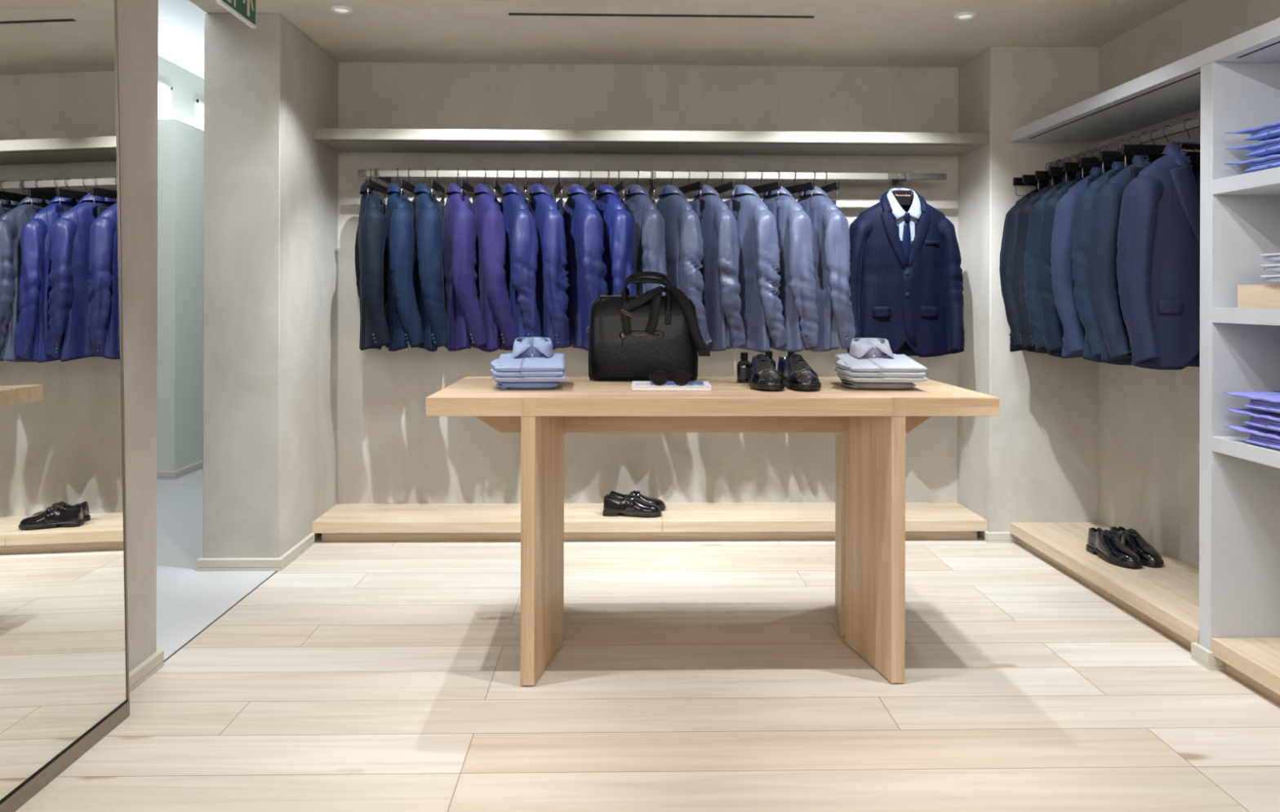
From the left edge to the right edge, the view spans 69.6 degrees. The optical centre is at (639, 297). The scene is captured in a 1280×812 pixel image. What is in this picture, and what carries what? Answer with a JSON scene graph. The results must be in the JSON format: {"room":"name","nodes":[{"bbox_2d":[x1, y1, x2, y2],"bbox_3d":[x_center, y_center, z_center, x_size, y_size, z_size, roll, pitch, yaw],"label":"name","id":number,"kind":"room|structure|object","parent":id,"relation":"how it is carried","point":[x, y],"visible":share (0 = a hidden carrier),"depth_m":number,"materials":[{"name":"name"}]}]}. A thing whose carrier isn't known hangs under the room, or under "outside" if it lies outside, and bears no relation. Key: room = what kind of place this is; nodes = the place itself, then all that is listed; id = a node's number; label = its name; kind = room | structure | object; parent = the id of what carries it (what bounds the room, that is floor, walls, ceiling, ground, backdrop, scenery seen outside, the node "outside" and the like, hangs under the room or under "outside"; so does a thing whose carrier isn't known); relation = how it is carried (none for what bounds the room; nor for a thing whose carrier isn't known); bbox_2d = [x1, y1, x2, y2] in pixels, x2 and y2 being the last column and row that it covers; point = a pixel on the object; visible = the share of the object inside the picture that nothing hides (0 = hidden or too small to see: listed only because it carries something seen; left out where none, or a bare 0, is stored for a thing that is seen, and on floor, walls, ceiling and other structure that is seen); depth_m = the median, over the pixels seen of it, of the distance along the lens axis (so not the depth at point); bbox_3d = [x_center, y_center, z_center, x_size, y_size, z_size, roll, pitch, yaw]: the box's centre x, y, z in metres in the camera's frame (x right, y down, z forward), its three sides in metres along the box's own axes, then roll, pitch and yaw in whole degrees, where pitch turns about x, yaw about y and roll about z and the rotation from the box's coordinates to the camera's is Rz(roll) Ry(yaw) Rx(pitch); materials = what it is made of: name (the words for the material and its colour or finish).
{"room":"clothing store","nodes":[
{"label":"clothing store","id":0,"kind":"room"},
{"bbox_2d":[117,0,158,672],"bbox_3d":[-1.553,-0.024,0.568,0.300,2.280,4.406,0,0,-1],"label":"wall","id":1,"kind":"structure","parent":0,"point":[137,20],"depth_m":2.67,"materials":[{"name":"beige paint"}]},
{"bbox_2d":[128,649,164,693],"bbox_3d":[-1.554,1.091,0.575,0.324,0.050,4.420,0,0,-1],"label":"baseboard","id":2,"kind":"structure","parent":1,"relation":"attached to","point":[144,671],"depth_m":2.69,"materials":[{"name":"beige paint"}]},
{"bbox_2d":[156,119,204,471],"bbox_3d":[-3.726,0.007,7.267,1.680,2.205,3.300,0,0,-1],"label":"wall","id":3,"kind":"structure","parent":0,"point":[180,145],"depth_m":5.69,"materials":[{"name":"white"}]},
{"bbox_2d":[156,460,203,479],"bbox_3d":[-3.722,1.085,7.261,1.694,0.050,3.314,0,0,-1],"label":"baseboard","id":4,"kind":"structure","parent":3,"relation":"attached to","point":[161,475],"depth_m":5.68,"materials":[{"name":"beige paint"}]},
{"bbox_2d":[158,55,204,127],"bbox_3d":[-3.317,-1.367,5.926,0.130,0.545,6.000,0,0,-1],"label":"wall","id":5,"kind":"structure","parent":0,"point":[188,87],"depth_m":6.57,"materials":[{"name":"white"}]},
{"bbox_2d":[157,80,172,119],"bbox_3d":[-3.238,-1.277,5.863,0.025,0.355,1.010,0,0,-1],"label":"window","id":6,"kind":"structure","parent":5,"relation":"in","point":[164,95],"depth_m":6.28,"materials":[{"name":"white"}]},
{"bbox_2d":[195,99,204,130],"bbox_3d":[-3.267,-1.277,7.148,0.025,0.355,0.800,0,0,-1],"label":"window","id":7,"kind":"structure","parent":5,"relation":"in","point":[199,108],"depth_m":6.80,"materials":[{"name":"white"}]},
{"bbox_2d":[158,0,206,79],"bbox_3d":[-3.123,-1.689,3.630,2.710,0.100,10.600,0,0,-1],"label":"ceiling","id":8,"kind":"structure","parent":0,"point":[180,22],"depth_m":5.73,"materials":[{"name":"white"}]},
{"bbox_2d":[202,13,338,558],"bbox_3d":[-1.642,-0.025,4.264,0.310,2.280,1.000,0,0,-1],"label":"wall pillar","id":9,"kind":"structure","parent":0,"point":[270,246],"depth_m":3.77,"materials":[{"name":"beige paint"}]},
{"bbox_2d":[197,533,314,571],"bbox_3d":[-1.645,1.090,4.257,0.338,0.050,1.014,0,0,-1],"label":"baseboard","id":10,"kind":"structure","parent":9,"relation":"attached to","point":[279,564],"depth_m":3.75,"materials":[{"name":"beige paint"}]},
{"bbox_2d":[15,468,1279,811],"bbox_3d":[-0.837,1.168,3.682,7.300,0.100,10.600,0,0,-1],"label":"floor","id":11,"kind":"structure","parent":0,"point":[685,675],"depth_m":2.59,"materials":[{"name":"brown wood"}]},
{"bbox_2d":[0,0,129,811],"bbox_3d":[-1.381,0.057,1.372,0.030,2.120,2.166,-1,0,-1],"label":"mirror","id":12,"kind":"object","parent":11,"relation":"on","point":[64,646],"visible":1,"depth_m":2.18,"materials":[{"name":"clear mirror"}]},
{"bbox_2d":[311,502,986,541],"bbox_3d":[0.052,1.071,4.393,3.088,0.098,0.382,0,0,-1],"label":"display platform","id":13,"kind":"object","parent":11,"relation":"on","point":[923,520],"visible":0.77,"depth_m":4.25,"materials":[{"name":"brown wood"}]},
{"bbox_2d":[602,493,661,516],"bbox_3d":[-0.035,0.973,4.324,0.273,0.099,0.104,0,0,5],"label":"loafer","id":14,"kind":"object","parent":13,"relation":"on","point":[629,505],"visible":1,"depth_m":4.29,"materials":[{"name":"black leather"}]},
{"bbox_2d":[608,489,665,510],"bbox_3d":[-0.013,0.973,4.413,0.273,0.099,0.104,0,0,-5],"label":"loafer","id":15,"kind":"object","parent":13,"relation":"on","point":[660,503],"visible":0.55,"depth_m":4.39,"materials":[{"name":"black leather"}]},
{"bbox_2d":[426,377,999,685],"bbox_3d":[0.207,0.705,3.003,1.660,0.832,0.696,0,0,-1],"label":"display table","id":16,"kind":"object","parent":11,"relation":"on","point":[870,427],"visible":0.98,"depth_m":2.75,"materials":[{"name":"brown wood"}]},
{"bbox_2d":[494,380,559,389],"bbox_3d":[-0.366,0.269,2.997,0.203,0.034,0.276,0,0,-4],"label":"shirt","id":17,"kind":"object","parent":16,"relation":"on","point":[523,385],"visible":0.51,"depth_m":2.87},
{"bbox_2d":[491,366,564,382],"bbox_3d":[-0.359,0.247,2.983,0.233,0.023,0.307,0,2,-5],"label":"shirt","id":18,"kind":"object","parent":17,"relation":"on","point":[561,378],"visible":0.38,"depth_m":2.84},
{"bbox_2d":[490,360,564,376],"bbox_3d":[-0.364,0.228,2.983,0.233,0.035,0.307,0,0,-3],"label":"shirt","id":19,"kind":"object","parent":18,"relation":"on","point":[497,373],"visible":0.29,"depth_m":2.84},
{"bbox_2d":[490,337,564,371],"bbox_3d":[-0.363,0.181,2.983,0.236,0.094,0.307,0,0,-4],"label":"shirt","id":20,"kind":"object","parent":19,"relation":"on","point":[529,353],"visible":1,"depth_m":3.00,"materials":[{"name":"blue fabric"}]},
{"bbox_2d":[586,271,710,381],"bbox_3d":[0.025,0.097,3.211,0.425,0.382,0.148,0,0,-1],"label":"handbag","id":21,"kind":"object","parent":16,"relation":"on","point":[631,338],"visible":0.99,"depth_m":3.16,"materials":[{"name":"black leather"}]},
{"bbox_2d":[631,381,711,391],"bbox_3d":[0.098,0.281,2.928,0.248,0.013,0.186,0,0,1],"label":"magazine","id":22,"kind":"object","parent":16,"relation":"on","point":[636,385],"visible":1,"depth_m":2.84,"materials":[{"name":"white paper"}]},
{"bbox_2d":[648,370,692,386],"bbox_3d":[0.096,0.250,2.925,0.138,0.047,0.144,0,0,2],"label":"sunglasses","id":23,"kind":"object","parent":22,"relation":"on","point":[681,378],"visible":1,"depth_m":2.86,"materials":[{"name":"black plastic"}]},
{"bbox_2d":[737,352,751,383],"bbox_3d":[0.354,0.237,3.129,0.049,0.103,0.049,0,0,-1],"label":"perfume bottle","id":24,"kind":"object","parent":16,"relation":"on","point":[744,365],"visible":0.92,"depth_m":3.11,"materials":[{"name":"black glass"}]},
{"bbox_2d":[747,353,784,390],"bbox_3d":[0.398,0.235,2.960,0.104,0.108,0.284,0,0,-2],"label":"shoe","id":25,"kind":"object","parent":16,"relation":"on","point":[762,374],"visible":1,"depth_m":2.88,"materials":[{"name":"black leather"}]},
{"bbox_2d":[777,353,821,390],"bbox_3d":[0.511,0.236,2.963,0.103,0.108,0.284,0,0,-7],"label":"shoe","id":26,"kind":"object","parent":16,"relation":"on","point":[795,372],"visible":0.89,"depth_m":2.90,"materials":[{"name":"black leather"}]},
{"bbox_2d":[839,377,915,389],"bbox_3d":[0.763,0.272,3.014,0.217,0.034,0.276,0,0,2],"label":"shirt","id":27,"kind":"object","parent":16,"relation":"on","point":[864,385],"visible":0.59,"depth_m":2.89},
{"bbox_2d":[834,368,928,382],"bbox_3d":[0.766,0.251,3.000,0.253,0.023,0.307,0,2,1],"label":"shirt","id":28,"kind":"object","parent":27,"relation":"on","point":[883,380],"visible":0.41,"depth_m":2.85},
{"bbox_2d":[834,360,925,377],"bbox_3d":[0.761,0.231,3.000,0.256,0.034,0.307,0,0,3],"label":"shirt","id":29,"kind":"object","parent":28,"relation":"on","point":[857,374],"visible":0.41,"depth_m":2.85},
{"bbox_2d":[834,337,926,372],"bbox_3d":[0.762,0.184,3.000,0.257,0.094,0.307,0,0,2],"label":"shirt","id":30,"kind":"object","parent":29,"relation":"on","point":[865,354],"visible":1,"depth_m":3.01,"materials":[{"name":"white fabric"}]},
{"bbox_2d":[1010,522,1199,649],"bbox_3d":[1.917,1.078,3.541,0.407,0.094,1.368,0,0,-1],"label":"display platform","id":31,"kind":"object","parent":11,"relation":"on","point":[1166,597],"visible":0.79,"depth_m":3.42,"materials":[{"name":"brown wood"}]},
{"bbox_2d":[1085,527,1142,568],"bbox_3d":[1.862,0.977,3.628,0.104,0.108,0.284,0,0,-7],"label":"shoe","id":32,"kind":"object","parent":31,"relation":"on","point":[1104,544],"visible":1,"depth_m":3.60,"materials":[{"name":"black leather"}]},
{"bbox_2d":[1109,526,1164,566],"bbox_3d":[1.968,0.978,3.647,0.104,0.108,0.284,0,0,-5],"label":"shoe","id":33,"kind":"object","parent":31,"relation":"on","point":[1132,540],"visible":0.71,"depth_m":3.60,"materials":[{"name":"black leather"}]},
{"bbox_2d":[1011,17,1279,671],"bbox_3d":[1.936,0.181,2.510,0.421,1.889,3.430,0,0,-1],"label":"shelving unit","id":34,"kind":"object","parent":11,"relation":"on","point":[1234,82],"visible":0.97,"depth_m":2.79,"materials":[{"name":"grey paint"}]},
{"bbox_2d":[1223,425,1279,449],"bbox_3d":[1.892,0.393,2.559,0.332,0.052,0.318,0,0,-2],"label":"shirt","id":35,"kind":"object","parent":34,"relation":"on","point":[1268,438],"visible":0.98,"depth_m":2.60,"materials":[{"name":"fabric"}]},
{"bbox_2d":[1224,408,1279,431],"bbox_3d":[1.893,0.343,2.560,0.332,0.052,0.318,0,0,0],"label":"shirt","id":36,"kind":"object","parent":35,"relation":"on","point":[1260,419],"visible":0.98,"depth_m":2.60,"materials":[{"name":"fabric"}]},
{"bbox_2d":[1223,391,1279,413],"bbox_3d":[1.892,0.284,2.559,0.332,0.070,0.318,0,0,-2],"label":"shirt","id":37,"kind":"object","parent":36,"relation":"on","point":[1266,401],"visible":1,"depth_m":2.61,"materials":[{"name":"fabric"}]},
{"bbox_2d":[1223,154,1279,172],"bbox_3d":[1.894,-0.382,2.559,0.332,0.049,0.318,0,0,-2],"label":"shirt","id":38,"kind":"object","parent":34,"relation":"on","point":[1270,162],"visible":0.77,"depth_m":2.59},
{"bbox_2d":[1225,137,1279,156],"bbox_3d":[1.895,-0.427,2.560,0.332,0.049,0.318,0,0,0],"label":"shirt","id":39,"kind":"object","parent":38,"relation":"on","point":[1268,147],"visible":0.96,"depth_m":2.59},
{"bbox_2d":[1224,120,1279,141],"bbox_3d":[1.894,-0.481,2.559,0.332,0.066,0.318,0,0,-2],"label":"shirt","id":40,"kind":"object","parent":39,"relation":"on","point":[1270,131],"visible":0.96,"depth_m":2.59,"materials":[{"name":"fabric"}]},
{"bbox_2d":[1237,284,1279,308],"bbox_3d":[1.926,-0.003,2.419,0.310,0.068,0.600,0,0,-1],"label":"display box","id":41,"kind":"object","parent":34,"relation":"on","point":[1249,296],"visible":1,"depth_m":2.62,"materials":[{"name":"brown wood"}]},
{"bbox_2d":[1211,637,1279,704],"bbox_3d":[1.956,1.079,1.819,0.407,0.094,1.948,0,0,-1],"label":"display platform","id":42,"kind":"object","parent":11,"relation":"on","point":[1255,661],"visible":1,"depth_m":2.67,"materials":[{"name":"brown wood"}]},
{"bbox_2d":[337,62,958,503],"bbox_3d":[0.049,-0.020,4.684,3.090,2.280,0.200,0,0,-1],"label":"wall","id":43,"kind":"structure","parent":0,"point":[389,451],"depth_m":4.58,"materials":[{"name":"beige paint"}]},
{"bbox_2d":[312,128,988,156],"bbox_3d":[0.057,-0.739,4.393,3.090,0.050,0.382,0,0,-1],"label":"display shelf","id":44,"kind":"object","parent":43,"relation":"attached to","point":[340,140],"visible":1,"depth_m":4.24,"materials":[{"name":"beige paint"}]},
{"bbox_2d":[358,168,946,186],"bbox_3d":[0.066,-0.580,4.464,2.784,0.042,0.241,0,0,-1],"label":"rail","id":45,"kind":"object","parent":43,"relation":"attached to","point":[385,175],"visible":0.93,"depth_m":4.35,"materials":[{"name":"silver metal"}]},
{"bbox_2d":[751,170,781,202],"bbox_3d":[0.572,-0.526,4.364,0.015,0.154,0.340,0,0,-23],"label":"hanger","id":46,"kind":"object","parent":45,"relation":"hanging from","point":[776,185],"visible":0.8,"depth_m":4.29,"materials":[{"name":"black plastic"}]},
{"bbox_2d":[784,170,814,202],"bbox_3d":[0.731,-0.525,4.368,0.015,0.154,0.340,0,0,-21],"label":"hanger","id":47,"kind":"object","parent":45,"relation":"hanging from","point":[810,185],"visible":0.76,"depth_m":4.29,"materials":[{"name":"black plastic"}]},
{"bbox_2d":[892,173,913,206],"bbox_3d":[1.224,-0.477,4.299,0.330,0.202,0.044,0,0,-3],"label":"hanger","id":48,"kind":"object","parent":45,"relation":"hanging from","point":[904,197],"visible":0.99,"depth_m":4.29,"materials":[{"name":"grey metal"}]},
{"bbox_2d":[886,188,921,244],"bbox_3d":[1.224,-0.322,4.282,0.179,0.386,0.131,0,0,-3],"label":"dress shirt","id":49,"kind":"object","parent":48,"relation":"hanging from","point":[915,211],"visible":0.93,"depth_m":4.24,"materials":[{"name":"fabric"}]},
{"bbox_2d":[900,212,911,267],"bbox_3d":[1.228,-0.264,4.229,0.052,0.254,0.021,0,0,-3],"label":"necktie","id":50,"kind":"object","parent":49,"relation":"attached to","point":[906,244],"visible":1,"depth_m":4.23,"materials":[{"name":"blue fabric"}]},
{"bbox_2d":[846,191,964,357],"bbox_3d":[1.222,-0.114,4.286,0.589,0.782,0.184,0,0,-3],"label":"suit jacket","id":51,"kind":"object","parent":48,"relation":"hanging from","point":[917,308],"visible":0.88,"depth_m":4.25,"materials":[{"name":"blue fabric"}]},
{"bbox_2d":[188,0,1187,67],"bbox_3d":[0.572,-1.218,1.613,4.590,0.120,6.400,0,0,-1],"label":"ceiling","id":52,"kind":"structure","parent":0,"point":[841,33],"depth_m":3.97,"materials":[{"name":"paint"}]},
{"bbox_2d":[216,0,256,28],"bbox_3d":[-1.414,-1.077,3.234,0.020,0.175,0.300,0,0,-1],"label":"exit sign","id":53,"kind":"object","parent":52,"relation":"hanging from","point":[245,11],"visible":1,"depth_m":3.27,"materials":[{"name":"green plastic"}]},
{"bbox_2d":[508,13,814,18],"bbox_3d":[0.090,-1.161,3.780,1.255,0.006,0.025,0,0,-1],"label":"trim","id":54,"kind":"structure","parent":52,"relation":"attached to","point":[509,14],"depth_m":3.78,"materials":[{"name":"black"}]},
{"bbox_2d":[957,45,1099,542],"bbox_3d":[2.198,-0.014,4.531,1.200,2.280,0.600,0,0,-1],"label":"wall pillar","id":55,"kind":"structure","parent":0,"point":[1037,460],"depth_m":4.22,"materials":[{"name":"beige paint"}]},
{"bbox_2d":[984,530,1009,543],"bbox_3d":[1.640,1.100,4.221,0.104,0.050,0.034,0,0,-1],"label":"baseboard","id":56,"kind":"structure","parent":55,"relation":"attached to","point":[989,537],"depth_m":4.21,"materials":[{"name":"beige paint"}]},
{"bbox_2d":[1097,0,1279,569],"bbox_3d":[2.273,-0.014,1.342,0.200,2.280,5.780,0,0,-1],"label":"wall","id":57,"kind":"structure","parent":0,"point":[1148,419],"depth_m":3.76,"materials":[{"name":"beige paint"}]},
{"bbox_2d":[1048,115,1200,170],"bbox_3d":[1.991,-0.588,3.536,0.267,0.038,1.260,0,0,-1],"label":"rail","id":58,"kind":"object","parent":57,"relation":"attached to","point":[1194,123],"visible":0.28,"depth_m":3.41,"materials":[{"name":"silver metal"}]},
{"bbox_2d":[1062,145,1106,183],"bbox_3d":[1.863,-0.534,3.693,0.340,0.154,0.014,0,0,-4],"label":"hanger","id":59,"kind":"object","parent":58,"relation":"hanging from","point":[1067,166],"visible":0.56,"depth_m":3.68,"materials":[{"name":"black plastic"}]},
{"bbox_2d":[1079,139,1124,179],"bbox_3d":[1.866,-0.534,3.563,0.340,0.154,0.014,0,0,-4],"label":"hanger","id":60,"kind":"object","parent":58,"relation":"hanging from","point":[1083,162],"visible":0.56,"depth_m":3.55,"materials":[{"name":"black plastic"}]},
{"bbox_2d":[1101,143,1113,173],"bbox_3d":[1.864,-0.506,3.643,0.290,0.211,0.044,0,0,-10],"label":"hanger","id":61,"kind":"object","parent":58,"relation":"hanging from","point":[1107,169],"visible":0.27,"depth_m":3.62,"materials":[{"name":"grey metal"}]},
{"bbox_2d":[1050,167,1105,359],"bbox_3d":[1.871,-0.149,3.620,0.499,0.782,0.183,0,0,-10],"label":"suit jacket","id":62,"kind":"object","parent":61,"relation":"hanging from","point":[1061,262],"visible":0.26,"depth_m":3.57,"materials":[{"name":"blue fabric"}]},
{"bbox_2d":[1099,133,1146,173],"bbox_3d":[1.869,-0.534,3.413,0.340,0.154,0.014,0,0,-4],"label":"hanger","id":63,"kind":"object","parent":58,"relation":"hanging from","point":[1104,156],"visible":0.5,"depth_m":3.40,"materials":[{"name":"black plastic"}]},
{"bbox_2d":[1124,136,1135,166],"bbox_3d":[1.868,-0.506,3.483,0.290,0.211,0.044,0,0,-11],"label":"hanger","id":64,"kind":"object","parent":58,"relation":"hanging from","point":[1129,163],"visible":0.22,"depth_m":3.46,"materials":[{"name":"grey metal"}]},
{"bbox_2d":[1071,161,1128,362],"bbox_3d":[1.872,-0.149,3.465,0.493,0.782,0.189,0,0,-14],"label":"suit jacket","id":65,"kind":"object","parent":64,"relation":"hanging from","point":[1092,349],"visible":0.19,"depth_m":3.42,"materials":[{"name":"fabric"}]},
{"bbox_2d":[1121,125,1170,168],"bbox_3d":[1.873,-0.534,3.263,0.340,0.154,0.014,0,0,-4],"label":"hanger","id":66,"kind":"object","parent":58,"relation":"hanging from","point":[1126,149],"visible":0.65,"depth_m":3.25,"materials":[{"name":"black plastic"}]},
{"bbox_2d":[1144,129,1163,164],"bbox_3d":[1.871,-0.506,3.343,0.290,0.211,0.044,0,0,-10],"label":"hanger","id":67,"kind":"object","parent":58,"relation":"hanging from","point":[1152,158],"visible":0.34,"depth_m":3.33,"materials":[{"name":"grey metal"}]},
{"bbox_2d":[1088,155,1151,365],"bbox_3d":[1.873,-0.149,3.314,0.490,0.782,0.192,0,0,-10],"label":"suit jacket","id":68,"kind":"object","parent":67,"relation":"hanging from","point":[1104,229],"visible":0.3,"depth_m":3.27,"materials":[{"name":"blue fabric"}]},
{"bbox_2d":[1176,119,1199,165],"bbox_3d":[1.876,-0.506,3.143,0.290,0.211,0.044,0,0,-9],"label":"hanger","id":69,"kind":"object","parent":58,"relation":"hanging from","point":[1193,150],"visible":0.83,"depth_m":3.13,"materials":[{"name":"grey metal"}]},
{"bbox_2d":[1115,142,1199,369],"bbox_3d":[1.876,-0.149,3.133,0.484,0.782,0.181,0,0,-9],"label":"suit jacket","id":70,"kind":"object","parent":69,"relation":"hanging from","point":[1157,260],"visible":0.45,"depth_m":3.07,"materials":[{"name":"blue fabric"}]},
{"label":"hanger","id":71,"kind":"object","parent":58,"relation":"hanging from","visible":0},
{"bbox_2d":[999,183,1048,351],"bbox_3d":[1.856,-0.149,4.091,0.499,0.782,0.181,0,0,-9],"label":"suit jacket","id":72,"kind":"object","parent":71,"relation":"hanging from","point":[1006,266],"visible":0.17,"depth_m":4.05,"materials":[{"name":"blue fabric"}]},
{"bbox_3d":[1.862,-0.506,3.758,0.290,0.211,0.044,0,0,-10],"label":"hanger","id":73,"kind":"object","parent":58,"relation":"hanging from","visible":0},
{"bbox_2d":[1036,172,1090,357],"bbox_3d":[1.860,-0.149,3.750,0.495,0.782,0.179,0,0,-5],"label":"suit jacket","id":74,"kind":"object","parent":73,"relation":"hanging from","point":[1052,325],"visible":0.13,"depth_m":3.70,"materials":[{"name":"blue fabric"}]},
{"label":"hanger","id":75,"kind":"object","parent":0,"visible":0},
{"bbox_2d":[355,182,390,350],"bbox_3d":[-1.239,-0.146,4.335,0.181,0.782,0.470,0,0,-20],"label":"suit jacket","id":76,"kind":"object","parent":75,"relation":"hanging from","point":[370,242],"visible":0.98,"depth_m":4.13,"materials":[{"name":"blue fabric"}]},
{"bbox_3d":[-1.141,-0.502,4.325,0.044,0.211,0.290,0,0,-21],"label":"hanger","id":77,"kind":"object","parent":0,"visible":0},
{"bbox_2d":[384,182,423,351],"bbox_3d":[-1.123,-0.146,4.332,0.164,0.782,0.474,0,0,-21],"label":"suit jacket","id":78,"kind":"object","parent":77,"relation":"hanging from","point":[403,319],"visible":0.94,"depth_m":4.14,"materials":[{"name":"teal fabric"}]},
{"bbox_3d":[-1.012,-0.502,4.328,0.044,0.211,0.290,0,0,-22],"label":"hanger","id":79,"kind":"object","parent":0,"visible":0},
{"bbox_2d":[413,182,449,351],"bbox_3d":[-0.988,-0.145,4.340,0.183,0.782,0.480,0,0,-22],"label":"suit jacket","id":80,"kind":"object","parent":79,"relation":"hanging from","point":[428,242],"visible":0.81,"depth_m":4.14,"materials":[{"name":"teal fabric"}]},
{"bbox_3d":[-0.861,-0.501,4.332,0.044,0.211,0.290,0,0,-23],"label":"hanger","id":81,"kind":"object","parent":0,"visible":0},
{"bbox_2d":[442,182,486,351],"bbox_3d":[-0.840,-0.145,4.341,0.176,0.782,0.474,0,0,-23],"label":"suit jacket","id":82,"kind":"object","parent":81,"relation":"hanging from","point":[464,317],"visible":0.92,"depth_m":4.16,"materials":[{"name":"purple fabric"}]},
{"bbox_3d":[-0.733,-0.501,4.334,0.044,0.211,0.290,0,0,-24],"label":"hanger","id":83,"kind":"object","parent":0,"visible":0},
{"bbox_2d":[471,183,515,351],"bbox_3d":[-0.704,-0.144,4.343,0.183,0.782,0.484,0,0,-24],"label":"suit jacket","id":84,"kind":"object","parent":83,"relation":"hanging from","point":[492,295],"visible":0.7,"depth_m":4.15,"materials":[{"name":"purple fabric"}]},
{"bbox_3d":[-0.600,-0.501,4.337,0.044,0.211,0.290,0,0,-25],"label":"hanger","id":85,"kind":"object","parent":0,"visible":0},
{"bbox_2d":[498,183,542,351],"bbox_3d":[-0.596,-0.144,4.346,0.155,0.782,0.485,0,0,-25],"label":"suit jacket","id":86,"kind":"object","parent":85,"relation":"hanging from","point":[522,249],"visible":0.6,"depth_m":4.15,"materials":[{"name":"blue fabric"}]},
{"bbox_3d":[-0.468,-0.500,4.340,0.044,0.211,0.290,0,0,-26],"label":"hanger","id":87,"kind":"object","parent":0,"visible":0},
{"bbox_2d":[528,183,569,350],"bbox_3d":[-0.459,-0.144,4.349,0.155,0.782,0.483,0,0,-26],"label":"suit jacket","id":88,"kind":"object","parent":87,"relation":"hanging from","point":[552,284],"visible":0.62,"depth_m":4.16,"materials":[{"name":"blue fabric"}]},
{"bbox_3d":[-0.290,-0.500,4.345,0.044,0.211,0.290,0,0,-25],"label":"hanger","id":89,"kind":"object","parent":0,"visible":0},
{"bbox_2d":[560,183,608,351],"bbox_3d":[-0.272,-0.143,4.357,0.171,0.782,0.478,0,0,-25],"label":"suit jacket","id":90,"kind":"object","parent":89,"relation":"hanging from","point":[585,266],"visible":0.65,"depth_m":4.22,"materials":[{"name":"blue fabric"}]},
{"bbox_3d":[-0.154,-0.499,4.348,0.044,0.211,0.290,0,0,-25],"label":"hanger","id":91,"kind":"object","parent":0,"visible":0},
{"bbox_2d":[595,184,635,295],"bbox_3d":[-0.142,-0.143,4.356,0.169,0.782,0.479,0,0,-25],"label":"suit jacket","id":92,"kind":"object","parent":91,"relation":"hanging from","point":[617,256],"visible":0.4,"depth_m":4.17,"materials":[{"name":"blue fabric"}]},
{"bbox_3d":[-0.014,-0.499,4.351,0.044,0.211,0.290,0,0,-26],"label":"hanger","id":93,"kind":"object","parent":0,"visible":0},
{"bbox_2d":[623,184,666,295],"bbox_3d":[0.001,-0.142,4.362,0.168,0.782,0.475,0,0,-26],"label":"suit jacket","id":94,"kind":"object","parent":93,"relation":"hanging from","point":[649,241],"visible":0.39,"depth_m":4.18,"materials":[{"name":"fabric"}]},
{"bbox_3d":[0.149,-0.499,4.354,0.044,0.211,0.290,0,0,-27],"label":"hanger","id":95,"kind":"object","parent":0,"visible":0},
{"bbox_2d":[656,184,712,346],"bbox_3d":[0.160,-0.142,4.361,0.178,0.782,0.495,0,0,-30],"label":"suit jacket","id":96,"kind":"object","parent":95,"relation":"hanging from","point":[684,255],"visible":0.45,"depth_m":4.18,"materials":[{"name":"fabric"}]},
{"bbox_3d":[0.315,-0.498,4.358,0.044,0.211,0.290,0,0,-26],"label":"hanger","id":97,"kind":"object","parent":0,"visible":0},
{"bbox_2d":[693,184,746,351],"bbox_3d":[0.329,-0.142,4.365,0.163,0.782,0.504,0,0,-26],"label":"suit jacket","id":98,"kind":"object","parent":97,"relation":"hanging from","point":[721,300],"visible":0.48,"depth_m":4.20,"materials":[{"name":"fabric"}]},
{"bbox_3d":[0.493,-0.498,4.362,0.044,0.211,0.290,0,0,-28],"label":"hanger","id":99,"kind":"object","parent":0,"visible":0},
{"bbox_2d":[729,184,786,352],"bbox_3d":[0.504,-0.141,4.374,0.183,0.782,0.492,0,0,-28],"label":"suit jacket","id":100,"kind":"object","parent":99,"relation":"hanging from","point":[762,308],"visible":0.57,"depth_m":4.21,"materials":[{"name":"fabric"}]},
{"bbox_3d":[0.651,-0.497,4.366,0.044,0.211,0.290,0,0,-28],"label":"hanger","id":101,"kind":"object","parent":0,"visible":0},
{"bbox_2d":[762,186,818,352],"bbox_3d":[0.657,-0.141,4.369,0.174,0.782,0.497,0,0,-28],"label":"suit jacket","id":102,"kind":"object","parent":101,"relation":"hanging from","point":[797,287],"visible":0.57,"depth_m":4.19,"materials":[{"name":"fabric"}]},
{"bbox_3d":[0.822,-0.497,4.370,0.044,0.211,0.290,0,0,-26],"label":"hanger","id":103,"kind":"object","parent":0,"visible":0},
{"bbox_2d":[797,185,855,351],"bbox_3d":[0.840,-0.140,4.375,0.194,0.782,0.481,0,0,-26],"label":"suit jacket","id":104,"kind":"object","parent":103,"relation":"hanging from","point":[830,227],"visible":0.44,"depth_m":4.21,"materials":[{"name":"fabric"}]},
{"label":"hanger","id":105,"kind":"object","parent":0,"visible":0},
{"bbox_2d":[1010,179,1062,353],"bbox_3d":[1.859,-0.149,3.988,0.499,0.782,0.173,0,0,-9],"label":"suit jacket","id":106,"kind":"object","parent":105,"relation":"hanging from","point":[1018,291],"visible":0.19,"depth_m":3.94,"materials":[{"name":"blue fabric"}]},
{"bbox_3d":[1.859,-0.506,3.873,0.290,0.211,0.044,0,0,-10],"label":"hanger","id":107,"kind":"object","parent":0,"visible":0},
{"bbox_2d":[1022,175,1075,353],"bbox_3d":[1.856,-0.149,3.860,0.501,0.782,0.187,0,0,-5],"label":"suit jacket","id":108,"kind":"object","parent":107,"relation":"hanging from","point":[1030,285],"visible":0.16,"depth_m":3.81,"materials":[{"name":"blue fabric"}]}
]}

